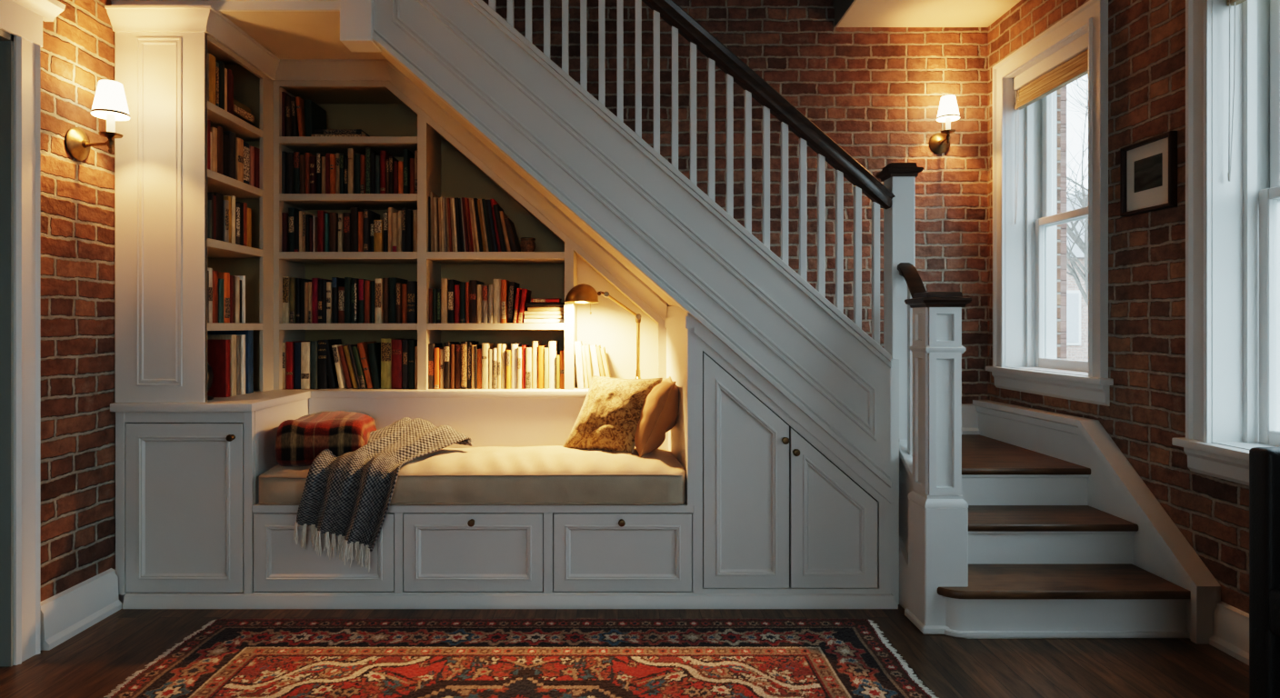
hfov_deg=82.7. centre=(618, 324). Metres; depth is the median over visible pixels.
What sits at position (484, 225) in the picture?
book
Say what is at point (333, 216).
book
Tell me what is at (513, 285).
book
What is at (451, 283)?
book
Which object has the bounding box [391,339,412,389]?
book
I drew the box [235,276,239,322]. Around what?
book
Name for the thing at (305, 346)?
book
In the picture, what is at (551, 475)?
seat cushion
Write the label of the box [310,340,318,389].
book
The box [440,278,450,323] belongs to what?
book
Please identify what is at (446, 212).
book
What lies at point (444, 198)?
book
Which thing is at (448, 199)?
book
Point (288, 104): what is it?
book
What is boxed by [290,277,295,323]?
book
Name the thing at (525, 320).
book
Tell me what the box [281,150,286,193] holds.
book
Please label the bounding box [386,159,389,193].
book
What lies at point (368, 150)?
book
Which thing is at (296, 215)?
book
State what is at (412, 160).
book
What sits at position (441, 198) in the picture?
book
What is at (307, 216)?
book
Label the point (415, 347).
book
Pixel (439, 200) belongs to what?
book
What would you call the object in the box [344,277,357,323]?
book
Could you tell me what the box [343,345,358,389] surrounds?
book
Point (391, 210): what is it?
book
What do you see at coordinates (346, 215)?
book
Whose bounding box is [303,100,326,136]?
book
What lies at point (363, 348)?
book
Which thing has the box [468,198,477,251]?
book
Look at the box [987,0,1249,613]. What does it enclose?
wall
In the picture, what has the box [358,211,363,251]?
book
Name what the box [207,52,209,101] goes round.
book
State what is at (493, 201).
book
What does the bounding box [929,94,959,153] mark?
wall sconce
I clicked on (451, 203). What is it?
book
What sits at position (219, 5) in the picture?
trim
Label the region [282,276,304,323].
book
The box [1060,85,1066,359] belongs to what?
wall
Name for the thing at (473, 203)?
book
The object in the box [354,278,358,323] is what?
book
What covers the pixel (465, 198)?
book
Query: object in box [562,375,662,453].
throw pillow
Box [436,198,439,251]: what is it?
book
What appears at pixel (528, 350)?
book
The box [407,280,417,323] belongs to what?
book
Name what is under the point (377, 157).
book
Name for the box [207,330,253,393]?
book
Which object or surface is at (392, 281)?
book
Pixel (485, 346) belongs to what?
book
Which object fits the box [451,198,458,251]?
book
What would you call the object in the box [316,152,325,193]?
book
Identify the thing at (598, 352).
book
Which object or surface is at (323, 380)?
book
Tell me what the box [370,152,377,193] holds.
book
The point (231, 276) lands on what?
book
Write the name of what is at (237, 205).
book
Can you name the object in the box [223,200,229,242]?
book
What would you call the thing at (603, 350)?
book
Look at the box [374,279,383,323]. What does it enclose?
book
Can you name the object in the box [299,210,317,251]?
book
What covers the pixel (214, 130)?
book
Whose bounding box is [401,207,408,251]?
book
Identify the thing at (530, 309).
book
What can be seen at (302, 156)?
book
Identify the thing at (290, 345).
book
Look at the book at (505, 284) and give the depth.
3.64 m
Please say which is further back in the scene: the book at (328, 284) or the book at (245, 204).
the book at (328, 284)
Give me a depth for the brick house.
19.95 m
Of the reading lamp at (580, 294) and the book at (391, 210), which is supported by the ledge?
the reading lamp at (580, 294)
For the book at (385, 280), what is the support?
on the bookcase at (373, 96)
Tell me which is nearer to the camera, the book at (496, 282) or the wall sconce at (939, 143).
the book at (496, 282)
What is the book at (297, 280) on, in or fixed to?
on the bookcase at (373, 96)
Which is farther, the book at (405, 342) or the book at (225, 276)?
the book at (405, 342)
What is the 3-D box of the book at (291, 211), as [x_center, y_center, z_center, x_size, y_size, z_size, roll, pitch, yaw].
[-1.641,-0.473,3.750,0.029,0.225,0.208,0,0,0]
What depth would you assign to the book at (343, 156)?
3.63 m
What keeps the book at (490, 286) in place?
on the bookcase at (373, 96)
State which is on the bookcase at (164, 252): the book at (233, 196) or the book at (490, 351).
the book at (233, 196)
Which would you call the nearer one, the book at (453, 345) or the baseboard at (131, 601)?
the baseboard at (131, 601)
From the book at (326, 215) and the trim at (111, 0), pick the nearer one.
the trim at (111, 0)
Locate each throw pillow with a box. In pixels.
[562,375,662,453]
[634,376,679,457]
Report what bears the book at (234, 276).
on the bookcase at (164, 252)
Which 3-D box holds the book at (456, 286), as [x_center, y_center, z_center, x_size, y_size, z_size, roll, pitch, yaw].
[-0.808,-0.102,3.741,0.025,0.192,0.201,0,0,0]
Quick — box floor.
[0,604,1249,697]
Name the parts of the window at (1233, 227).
casing, sill, sash, sash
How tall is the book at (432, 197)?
0.274 m
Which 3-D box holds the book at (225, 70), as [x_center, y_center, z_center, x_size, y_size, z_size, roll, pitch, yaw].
[-1.811,-1.029,3.197,0.175,0.194,0.027,0,0,0]
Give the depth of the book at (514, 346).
3.64 m
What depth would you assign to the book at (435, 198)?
3.63 m
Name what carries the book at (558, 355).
on the ledge
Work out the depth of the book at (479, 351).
3.64 m
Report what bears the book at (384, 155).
on the bookcase at (373, 96)
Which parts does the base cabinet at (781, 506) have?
door, knob, knob, door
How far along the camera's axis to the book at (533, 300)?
3.64 m
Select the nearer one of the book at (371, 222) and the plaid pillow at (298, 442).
the plaid pillow at (298, 442)
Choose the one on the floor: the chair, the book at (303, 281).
the chair
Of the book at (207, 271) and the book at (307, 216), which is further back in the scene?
the book at (307, 216)
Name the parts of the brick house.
pane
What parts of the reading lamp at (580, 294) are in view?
lamp shade, arm, stem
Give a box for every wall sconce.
[65,80,129,160]
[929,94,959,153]
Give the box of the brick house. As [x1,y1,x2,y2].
[1066,188,1088,361]
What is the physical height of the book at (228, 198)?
0.209 m
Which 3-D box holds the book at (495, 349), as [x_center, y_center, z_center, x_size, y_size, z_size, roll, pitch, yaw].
[-0.616,0.221,3.732,0.017,0.203,0.204,0,0,0]
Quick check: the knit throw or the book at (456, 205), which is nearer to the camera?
the knit throw
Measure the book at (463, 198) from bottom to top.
0.273 m
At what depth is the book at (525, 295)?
3.64 m
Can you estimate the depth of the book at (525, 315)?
3.64 m
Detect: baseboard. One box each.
[40,568,122,650]
[122,593,898,609]
[961,403,979,434]
[1209,600,1249,665]
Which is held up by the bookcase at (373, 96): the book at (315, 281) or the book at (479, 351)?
the book at (315, 281)
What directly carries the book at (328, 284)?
on the bookcase at (373, 96)
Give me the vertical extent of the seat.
1.255 m
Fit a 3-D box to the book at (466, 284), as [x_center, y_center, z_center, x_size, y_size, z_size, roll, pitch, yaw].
[-0.755,-0.109,3.731,0.016,0.204,0.203,0,0,0]
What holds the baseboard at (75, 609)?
attached to the wall at (78, 424)
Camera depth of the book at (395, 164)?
3.64 m
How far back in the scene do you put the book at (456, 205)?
3.63 m
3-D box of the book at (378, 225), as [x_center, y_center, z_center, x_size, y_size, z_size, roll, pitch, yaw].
[-1.203,-0.442,3.725,0.040,0.164,0.177,0,0,0]
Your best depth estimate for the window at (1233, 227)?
2.68 m
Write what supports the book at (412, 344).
on the ledge
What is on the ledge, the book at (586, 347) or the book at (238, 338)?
the book at (586, 347)
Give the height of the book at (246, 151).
0.195 m
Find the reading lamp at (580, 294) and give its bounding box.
[564,283,640,379]
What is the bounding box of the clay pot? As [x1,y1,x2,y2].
[520,237,535,251]
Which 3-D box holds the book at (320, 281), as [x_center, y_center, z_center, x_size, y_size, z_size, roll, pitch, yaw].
[-1.493,-0.117,3.743,0.022,0.220,0.207,0,0,0]
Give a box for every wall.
[40,0,119,601]
[316,0,987,403]
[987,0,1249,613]
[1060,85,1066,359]
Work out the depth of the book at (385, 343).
3.64 m
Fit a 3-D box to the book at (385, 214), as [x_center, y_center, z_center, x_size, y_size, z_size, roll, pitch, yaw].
[-1.167,-0.463,3.745,0.022,0.204,0.202,0,0,0]
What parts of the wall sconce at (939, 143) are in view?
lamp shade, shade trim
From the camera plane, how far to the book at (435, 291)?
3.63 m
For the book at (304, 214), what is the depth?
3.63 m
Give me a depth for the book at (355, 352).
3.63 m
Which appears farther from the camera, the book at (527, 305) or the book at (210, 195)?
the book at (527, 305)
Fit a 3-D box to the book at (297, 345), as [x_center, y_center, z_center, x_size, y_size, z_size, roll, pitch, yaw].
[-1.607,0.206,3.732,0.034,0.233,0.183,0,0,0]
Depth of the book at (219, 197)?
3.15 m
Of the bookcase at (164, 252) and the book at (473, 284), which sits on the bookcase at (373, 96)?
the book at (473, 284)
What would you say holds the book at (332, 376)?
on the ledge
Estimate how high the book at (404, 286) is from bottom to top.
0.196 m
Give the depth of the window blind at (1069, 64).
3.76 m
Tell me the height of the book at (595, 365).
0.220 m
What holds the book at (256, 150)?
on the bookcase at (164, 252)
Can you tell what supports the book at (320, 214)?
on the bookcase at (373, 96)
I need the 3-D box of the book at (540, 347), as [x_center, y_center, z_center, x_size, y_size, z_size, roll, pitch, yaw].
[-0.388,0.215,3.731,0.027,0.215,0.186,0,0,0]
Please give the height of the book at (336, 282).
0.229 m
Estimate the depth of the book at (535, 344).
3.65 m
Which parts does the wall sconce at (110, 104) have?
arm, lamp shade, shade trim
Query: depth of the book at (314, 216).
3.65 m
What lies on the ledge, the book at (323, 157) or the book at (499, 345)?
the book at (499, 345)
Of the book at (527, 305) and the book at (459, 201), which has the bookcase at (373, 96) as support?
the book at (459, 201)
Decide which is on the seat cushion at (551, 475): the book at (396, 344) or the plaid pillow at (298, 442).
the plaid pillow at (298, 442)
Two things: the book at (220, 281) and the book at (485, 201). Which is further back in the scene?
the book at (485, 201)
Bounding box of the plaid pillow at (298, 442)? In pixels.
[274,410,376,466]
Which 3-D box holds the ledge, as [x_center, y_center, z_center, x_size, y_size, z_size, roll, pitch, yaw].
[-0.629,0.341,3.719,1.731,0.035,0.373,0,0,0]
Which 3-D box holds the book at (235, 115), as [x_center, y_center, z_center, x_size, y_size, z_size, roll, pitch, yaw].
[-1.810,-0.947,3.377,0.140,0.029,0.205,0,0,0]
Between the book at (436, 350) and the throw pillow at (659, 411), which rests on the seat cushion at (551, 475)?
the throw pillow at (659, 411)
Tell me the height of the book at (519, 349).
0.209 m
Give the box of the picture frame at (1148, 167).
[1120,130,1177,216]
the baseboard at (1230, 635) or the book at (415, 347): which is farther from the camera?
the book at (415, 347)
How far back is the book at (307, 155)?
3.63 m
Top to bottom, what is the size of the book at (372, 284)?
0.209 m
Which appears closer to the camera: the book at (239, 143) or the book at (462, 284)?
the book at (239, 143)
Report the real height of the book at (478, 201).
0.264 m
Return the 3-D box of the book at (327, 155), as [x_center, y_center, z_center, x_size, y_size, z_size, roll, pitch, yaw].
[-1.456,-0.754,3.748,0.023,0.210,0.206,0,0,0]
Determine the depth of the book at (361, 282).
3.64 m
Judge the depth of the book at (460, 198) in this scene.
3.64 m
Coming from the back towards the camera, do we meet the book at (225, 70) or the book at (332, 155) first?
the book at (332, 155)
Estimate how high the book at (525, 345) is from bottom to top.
0.216 m
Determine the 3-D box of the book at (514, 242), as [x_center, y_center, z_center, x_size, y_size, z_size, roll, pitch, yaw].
[-0.543,-0.448,3.740,0.073,0.174,0.186,0,0,0]
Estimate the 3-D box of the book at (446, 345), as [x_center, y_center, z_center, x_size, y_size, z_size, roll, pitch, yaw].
[-0.857,0.207,3.742,0.029,0.231,0.217,0,0,0]
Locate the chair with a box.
[1249,447,1279,697]
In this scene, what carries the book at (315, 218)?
on the bookcase at (373, 96)
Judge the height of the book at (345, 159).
0.183 m
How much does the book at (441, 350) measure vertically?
0.198 m
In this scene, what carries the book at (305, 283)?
on the bookcase at (373, 96)
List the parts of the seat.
drawer, knob, frame, drawer, panel, knob, drawer, trim, panel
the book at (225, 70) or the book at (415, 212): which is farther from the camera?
the book at (415, 212)
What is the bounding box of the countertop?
[110,389,316,411]
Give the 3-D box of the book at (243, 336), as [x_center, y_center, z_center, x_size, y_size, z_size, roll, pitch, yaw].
[-1.859,0.185,3.376,0.250,0.275,0.028,0,0,0]
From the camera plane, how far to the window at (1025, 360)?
4.07 m
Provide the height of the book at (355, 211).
0.227 m
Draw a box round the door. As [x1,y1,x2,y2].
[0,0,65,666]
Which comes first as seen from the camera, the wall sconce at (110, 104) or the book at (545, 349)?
the wall sconce at (110, 104)
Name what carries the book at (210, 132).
on the bookcase at (164, 252)
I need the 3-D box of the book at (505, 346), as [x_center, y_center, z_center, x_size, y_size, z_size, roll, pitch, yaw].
[-0.576,0.211,3.743,0.016,0.224,0.210,0,0,0]
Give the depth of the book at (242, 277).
3.35 m
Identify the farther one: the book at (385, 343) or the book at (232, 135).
the book at (385, 343)
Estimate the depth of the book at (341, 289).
3.64 m
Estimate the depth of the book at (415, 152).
3.64 m
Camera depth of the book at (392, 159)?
3.64 m
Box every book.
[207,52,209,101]
[207,119,209,169]
[207,192,213,239]
[207,200,211,239]
[207,267,212,322]
[207,270,209,322]
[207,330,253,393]
[207,334,236,396]
[207,340,229,397]
[209,53,215,104]
[210,125,222,174]
[210,127,217,172]
[210,131,211,169]
[212,270,218,322]
[213,192,223,241]
[213,195,215,239]
[215,60,224,109]
[215,61,219,107]
[218,272,229,322]
[218,279,223,322]
[222,130,235,179]
[223,195,235,243]
[223,196,231,242]
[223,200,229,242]
[224,68,227,110]
[227,69,231,113]
[230,275,232,322]
[231,74,233,114]
[232,275,235,322]
[233,98,250,113]
[233,104,254,122]
[233,112,254,126]
[235,137,243,182]
[235,201,243,245]
[235,202,239,244]
[235,275,245,322]
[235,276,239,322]
[236,334,245,394]
[236,336,240,395]
[240,280,241,322]
[243,141,249,184]
[243,202,247,246]
[247,208,251,247]
[249,146,254,186]
[254,147,259,188]
[281,91,291,136]
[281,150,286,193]
[281,212,288,251]
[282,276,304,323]
[282,342,286,389]
[285,96,292,136]
[286,340,309,389]
[288,208,300,251]
[290,96,299,136]
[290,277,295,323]
[293,151,305,193]
[294,212,299,251]
[294,341,300,389]
[295,96,305,136]
[295,278,308,323]
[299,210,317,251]
[300,154,305,193]
[300,279,311,323]
[300,341,310,389]
[302,212,310,251]
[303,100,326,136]
[304,281,308,323]
[305,152,316,193]
[305,214,312,251]
[308,281,311,323]
[310,134,367,136]
[310,156,316,193]
[310,218,312,251]
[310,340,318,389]
[311,278,331,323]
[312,215,317,251]
[313,129,369,136]
[314,217,317,251]
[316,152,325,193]
[317,210,329,251]
[318,279,329,323]
[318,339,333,389]
[321,156,325,193]
[322,280,331,323]
[324,213,329,251]
[325,153,329,193]
[325,339,341,389]
[326,281,331,323]
[329,212,338,251]
[330,153,335,193]
[331,277,344,323]
[331,343,350,389]
[335,152,339,193]
[337,344,352,389]
[338,213,343,251]
[338,286,344,323]
[340,153,347,193]
[343,212,350,251]
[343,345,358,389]
[344,158,347,193]
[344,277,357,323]
[347,148,361,193]
[348,344,360,389]
[350,207,363,251]
[350,278,354,323]
[351,346,367,389]
[354,153,359,193]
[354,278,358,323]
[357,341,376,389]
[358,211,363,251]
[358,279,371,323]
[360,154,365,193]
[363,209,379,251]
[364,280,374,323]
[365,147,379,193]
[367,342,380,389]
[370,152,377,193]
[370,220,373,251]
[370,281,374,323]
[373,220,383,251]
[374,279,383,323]
[375,155,379,193]
[380,150,396,193]
[380,338,402,389]
[383,211,388,251]
[383,278,388,323]
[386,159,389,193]
[388,207,398,251]
[388,277,407,323]
[389,156,399,193]
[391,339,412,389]
[392,212,398,251]
[393,161,398,193]
[396,282,406,323]
[398,161,403,193]
[398,210,401,251]
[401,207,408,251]
[401,284,407,323]
[402,339,413,389]
[403,149,414,193]
[405,210,412,251]
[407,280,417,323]
[408,340,417,389]
[410,158,414,193]
[412,210,417,251]
[414,150,417,193]
[414,346,417,389]
[428,196,430,251]
[428,342,441,389]
[429,288,432,323]
[430,191,439,251]
[431,197,434,251]
[432,289,437,323]
[433,197,438,251]
[434,347,443,389]
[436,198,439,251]
[437,289,440,323]
[438,197,441,251]
[440,197,444,251]
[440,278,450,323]
[440,349,443,389]
[442,197,447,251]
[443,341,459,389]
[445,198,449,251]
[447,198,452,251]
[448,280,459,323]
[450,197,455,251]
[450,343,459,389]
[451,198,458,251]
[454,198,461,251]
[454,284,459,323]
[455,343,460,389]
[458,198,464,251]
[460,198,466,251]
[460,281,465,323]
[460,340,475,389]
[461,197,469,251]
[464,197,471,251]
[465,282,469,323]
[467,198,473,251]
[467,341,478,389]
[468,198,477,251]
[469,280,483,323]
[471,199,479,251]
[471,344,480,389]
[473,198,482,251]
[475,344,481,389]
[477,200,486,251]
[477,284,482,323]
[477,348,481,389]
[480,199,489,251]
[481,199,491,251]
[481,285,488,323]
[481,342,494,389]
[484,200,494,251]
[487,199,498,251]
[488,284,493,323]
[488,348,493,389]
[490,199,500,251]
[493,204,506,251]
[493,279,501,323]
[493,348,497,389]
[497,342,506,389]
[499,210,510,251]
[500,280,510,323]
[501,343,510,389]
[504,218,520,251]
[506,349,510,389]
[507,281,519,323]
[510,343,521,389]
[512,288,521,323]
[517,288,531,323]
[517,346,521,389]
[521,344,529,389]
[523,319,564,322]
[524,311,564,315]
[524,314,563,318]
[525,302,564,307]
[525,346,531,389]
[527,307,564,311]
[531,299,560,302]
[531,340,540,389]
[538,345,547,389]
[543,347,549,389]
[549,340,559,389]
[556,353,559,389]
[560,349,564,389]
[574,340,584,389]
[580,343,589,389]
[584,343,592,386]
[590,344,600,376]
[595,345,605,377]
[600,346,610,378]
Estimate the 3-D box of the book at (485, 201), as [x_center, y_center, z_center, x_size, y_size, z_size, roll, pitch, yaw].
[-0.643,-0.493,3.727,0.051,0.264,0.186,0,0,0]
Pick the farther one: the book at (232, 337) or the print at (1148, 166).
the book at (232, 337)
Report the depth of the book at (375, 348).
3.63 m
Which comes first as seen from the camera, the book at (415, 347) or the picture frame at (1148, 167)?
the picture frame at (1148, 167)
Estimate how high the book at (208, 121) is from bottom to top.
0.211 m
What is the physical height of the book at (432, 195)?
0.303 m
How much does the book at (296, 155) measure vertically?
0.216 m
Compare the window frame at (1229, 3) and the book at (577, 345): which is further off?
the book at (577, 345)
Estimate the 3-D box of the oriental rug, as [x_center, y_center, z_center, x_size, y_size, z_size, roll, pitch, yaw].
[-0.305,1.159,1.994,2.627,0.014,1.723,0,0,0]
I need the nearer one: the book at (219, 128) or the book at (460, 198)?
the book at (219, 128)
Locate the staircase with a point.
(1035, 524)
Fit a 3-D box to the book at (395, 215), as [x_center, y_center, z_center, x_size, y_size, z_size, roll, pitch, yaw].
[-1.118,-0.459,3.726,0.022,0.197,0.183,0,0,0]
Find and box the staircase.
[340,0,1220,644]
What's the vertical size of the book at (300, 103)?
0.211 m
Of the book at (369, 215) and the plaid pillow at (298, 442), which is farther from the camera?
the book at (369, 215)
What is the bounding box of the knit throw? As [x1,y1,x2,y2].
[293,417,473,572]
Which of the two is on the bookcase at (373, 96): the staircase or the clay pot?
the clay pot
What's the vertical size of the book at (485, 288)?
0.189 m
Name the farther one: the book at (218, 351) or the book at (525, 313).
the book at (525, 313)
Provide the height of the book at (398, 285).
0.202 m
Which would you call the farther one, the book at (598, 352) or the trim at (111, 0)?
the book at (598, 352)
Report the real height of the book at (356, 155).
0.205 m
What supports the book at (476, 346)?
on the ledge
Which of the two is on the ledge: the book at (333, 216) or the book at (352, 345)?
the book at (352, 345)
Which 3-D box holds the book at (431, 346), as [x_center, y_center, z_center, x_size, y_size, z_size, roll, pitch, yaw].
[-0.936,0.210,3.719,0.031,0.226,0.173,0,0,0]
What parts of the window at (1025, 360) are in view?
sill, sash, sash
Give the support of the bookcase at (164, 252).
on the countertop
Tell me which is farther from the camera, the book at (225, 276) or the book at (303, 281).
the book at (303, 281)
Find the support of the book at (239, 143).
on the bookcase at (164, 252)
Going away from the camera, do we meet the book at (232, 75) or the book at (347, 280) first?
the book at (232, 75)
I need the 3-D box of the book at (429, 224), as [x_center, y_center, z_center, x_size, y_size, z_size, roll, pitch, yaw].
[-0.949,-0.500,3.723,0.015,0.279,0.172,0,0,0]
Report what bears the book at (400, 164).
on the bookcase at (373, 96)
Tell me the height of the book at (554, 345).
0.238 m
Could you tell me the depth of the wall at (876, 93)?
4.33 m
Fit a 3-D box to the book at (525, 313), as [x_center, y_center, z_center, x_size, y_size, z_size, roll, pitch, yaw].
[-0.373,-0.058,3.715,0.193,0.017,0.150,0,0,0]
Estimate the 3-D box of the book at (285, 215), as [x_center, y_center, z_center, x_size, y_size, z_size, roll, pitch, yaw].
[-1.675,-0.459,3.727,0.031,0.198,0.187,0,0,0]
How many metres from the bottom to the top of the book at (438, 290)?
0.172 m
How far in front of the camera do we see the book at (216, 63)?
3.13 m
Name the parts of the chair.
seat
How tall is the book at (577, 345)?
0.238 m
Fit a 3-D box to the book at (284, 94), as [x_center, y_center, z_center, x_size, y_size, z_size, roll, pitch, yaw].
[-1.680,-1.047,3.740,0.027,0.230,0.217,0,0,0]
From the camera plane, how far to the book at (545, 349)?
3.64 m
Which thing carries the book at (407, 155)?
on the bookcase at (373, 96)
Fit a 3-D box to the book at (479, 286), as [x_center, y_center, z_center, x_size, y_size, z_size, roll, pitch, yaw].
[-0.695,-0.103,3.734,0.024,0.193,0.198,0,0,0]
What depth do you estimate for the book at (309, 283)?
3.64 m
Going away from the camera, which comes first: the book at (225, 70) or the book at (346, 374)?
the book at (225, 70)
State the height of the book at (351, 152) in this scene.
0.231 m
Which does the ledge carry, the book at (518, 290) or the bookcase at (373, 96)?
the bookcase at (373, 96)
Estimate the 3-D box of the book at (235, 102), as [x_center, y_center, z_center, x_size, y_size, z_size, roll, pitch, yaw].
[-1.815,-1.014,3.365,0.140,0.031,0.181,0,0,0]
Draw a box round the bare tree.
[1066,73,1088,307]
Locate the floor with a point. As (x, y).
(91, 664)
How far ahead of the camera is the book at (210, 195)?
3.09 m
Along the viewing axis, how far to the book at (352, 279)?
3.64 m
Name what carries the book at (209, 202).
on the bookcase at (164, 252)
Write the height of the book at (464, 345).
0.236 m
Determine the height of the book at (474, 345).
0.218 m
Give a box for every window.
[985,0,1113,406]
[1171,0,1279,485]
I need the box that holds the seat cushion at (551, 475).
[259,445,685,505]
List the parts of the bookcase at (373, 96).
crown, shelf, shelf, shelf, shelf, panel, panel, shelf, shelf, raking molding, lamp bay panel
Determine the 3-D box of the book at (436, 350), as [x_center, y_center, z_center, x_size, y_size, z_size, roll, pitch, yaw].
[-0.907,0.220,3.719,0.022,0.205,0.177,0,0,0]
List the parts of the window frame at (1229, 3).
pull cord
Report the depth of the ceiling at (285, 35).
3.23 m
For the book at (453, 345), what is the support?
on the ledge
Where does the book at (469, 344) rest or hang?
on the ledge
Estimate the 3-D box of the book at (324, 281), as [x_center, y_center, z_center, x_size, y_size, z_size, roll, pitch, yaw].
[-1.471,-0.114,3.740,0.018,0.214,0.208,0,0,0]
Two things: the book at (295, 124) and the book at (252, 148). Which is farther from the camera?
the book at (295, 124)
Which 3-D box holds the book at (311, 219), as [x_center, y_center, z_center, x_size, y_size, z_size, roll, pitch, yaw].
[-1.539,-0.447,3.745,0.012,0.173,0.215,0,0,0]
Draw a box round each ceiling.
[207,11,385,64]
[837,0,1020,27]
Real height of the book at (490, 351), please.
0.198 m
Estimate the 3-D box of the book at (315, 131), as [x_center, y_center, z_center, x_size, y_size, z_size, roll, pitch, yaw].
[-1.405,-0.966,3.719,0.235,0.024,0.161,0,0,0]
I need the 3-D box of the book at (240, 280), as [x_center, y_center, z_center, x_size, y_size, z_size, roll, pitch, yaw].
[-1.825,-0.105,3.329,0.196,0.196,0.032,0,0,0]
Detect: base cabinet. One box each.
[115,398,309,603]
[693,318,891,593]
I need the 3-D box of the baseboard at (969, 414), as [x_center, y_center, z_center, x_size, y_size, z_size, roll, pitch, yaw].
[1.635,0.561,4.308,0.990,0.176,0.045,0,0,0]
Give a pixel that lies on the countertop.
(255, 401)
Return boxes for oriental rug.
[103,618,939,697]
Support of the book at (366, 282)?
on the bookcase at (373, 96)
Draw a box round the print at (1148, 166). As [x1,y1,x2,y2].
[1134,152,1162,192]
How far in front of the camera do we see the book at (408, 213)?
3.63 m
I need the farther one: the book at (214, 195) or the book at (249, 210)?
the book at (249, 210)
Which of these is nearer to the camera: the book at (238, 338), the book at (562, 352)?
the book at (238, 338)
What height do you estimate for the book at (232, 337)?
0.275 m
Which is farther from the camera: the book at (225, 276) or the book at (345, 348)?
the book at (345, 348)
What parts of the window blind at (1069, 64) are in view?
pull cord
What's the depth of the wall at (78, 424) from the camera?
2.80 m
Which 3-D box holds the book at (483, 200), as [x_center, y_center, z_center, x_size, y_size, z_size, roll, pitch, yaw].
[-0.658,-0.495,3.734,0.049,0.268,0.200,0,0,0]
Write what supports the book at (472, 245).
on the bookcase at (373, 96)
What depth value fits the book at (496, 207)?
3.63 m
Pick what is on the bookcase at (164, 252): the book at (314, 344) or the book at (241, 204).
the book at (241, 204)
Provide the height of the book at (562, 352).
0.192 m
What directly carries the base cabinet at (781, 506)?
on the floor
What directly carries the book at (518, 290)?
on the bookcase at (373, 96)
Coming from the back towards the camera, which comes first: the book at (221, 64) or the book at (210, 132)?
the book at (221, 64)
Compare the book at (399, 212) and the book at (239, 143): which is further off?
the book at (399, 212)
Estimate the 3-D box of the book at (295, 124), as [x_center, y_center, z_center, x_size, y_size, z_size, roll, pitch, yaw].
[-1.628,-1.037,3.744,0.025,0.210,0.197,0,0,0]
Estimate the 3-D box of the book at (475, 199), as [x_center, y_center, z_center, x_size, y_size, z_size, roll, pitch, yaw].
[-0.701,-0.496,3.739,0.044,0.271,0.216,0,0,0]
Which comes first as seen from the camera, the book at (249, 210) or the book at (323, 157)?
the book at (249, 210)
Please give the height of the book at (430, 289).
0.174 m
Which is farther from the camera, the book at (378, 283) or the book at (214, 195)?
the book at (378, 283)
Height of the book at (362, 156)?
0.199 m
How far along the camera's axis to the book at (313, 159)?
3.63 m
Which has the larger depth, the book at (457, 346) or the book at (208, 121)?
the book at (457, 346)
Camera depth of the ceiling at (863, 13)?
4.13 m
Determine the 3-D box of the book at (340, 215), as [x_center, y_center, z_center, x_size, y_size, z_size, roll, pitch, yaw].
[-1.394,-0.457,3.730,0.019,0.193,0.184,0,0,0]
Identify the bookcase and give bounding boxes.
[104,5,279,402]
[272,59,667,389]
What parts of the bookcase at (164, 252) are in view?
panel molding, panel, crown, panel, shelf, shelf, shelf, shelf, frame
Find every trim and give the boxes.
[110,0,339,0]
[111,0,339,11]
[834,0,856,27]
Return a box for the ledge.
[310,385,589,398]
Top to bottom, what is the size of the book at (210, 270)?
0.233 m
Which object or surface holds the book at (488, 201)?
on the bookcase at (373, 96)
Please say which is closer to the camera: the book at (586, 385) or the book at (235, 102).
the book at (235, 102)
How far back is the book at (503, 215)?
3.64 m
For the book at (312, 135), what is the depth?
3.63 m
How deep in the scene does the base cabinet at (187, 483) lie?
3.00 m
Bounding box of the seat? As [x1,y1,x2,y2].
[252,305,694,593]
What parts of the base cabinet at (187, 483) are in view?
door, frame, knob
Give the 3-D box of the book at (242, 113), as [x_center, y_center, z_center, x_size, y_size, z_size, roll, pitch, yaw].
[-1.805,-0.980,3.372,0.141,0.035,0.193,0,0,0]
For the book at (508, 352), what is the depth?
3.63 m
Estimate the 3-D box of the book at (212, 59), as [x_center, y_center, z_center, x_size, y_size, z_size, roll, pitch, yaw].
[-1.817,-1.038,3.096,0.188,0.212,0.054,0,0,0]
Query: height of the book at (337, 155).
0.211 m
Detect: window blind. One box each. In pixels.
[1013,31,1088,224]
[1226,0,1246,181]
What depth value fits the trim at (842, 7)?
4.21 m
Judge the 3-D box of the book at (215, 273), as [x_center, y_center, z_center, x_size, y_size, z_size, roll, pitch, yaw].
[-1.824,-0.119,3.125,0.194,0.225,0.042,0,0,0]
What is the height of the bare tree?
9.076 m
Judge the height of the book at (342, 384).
0.221 m
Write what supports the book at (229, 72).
on the bookcase at (164, 252)

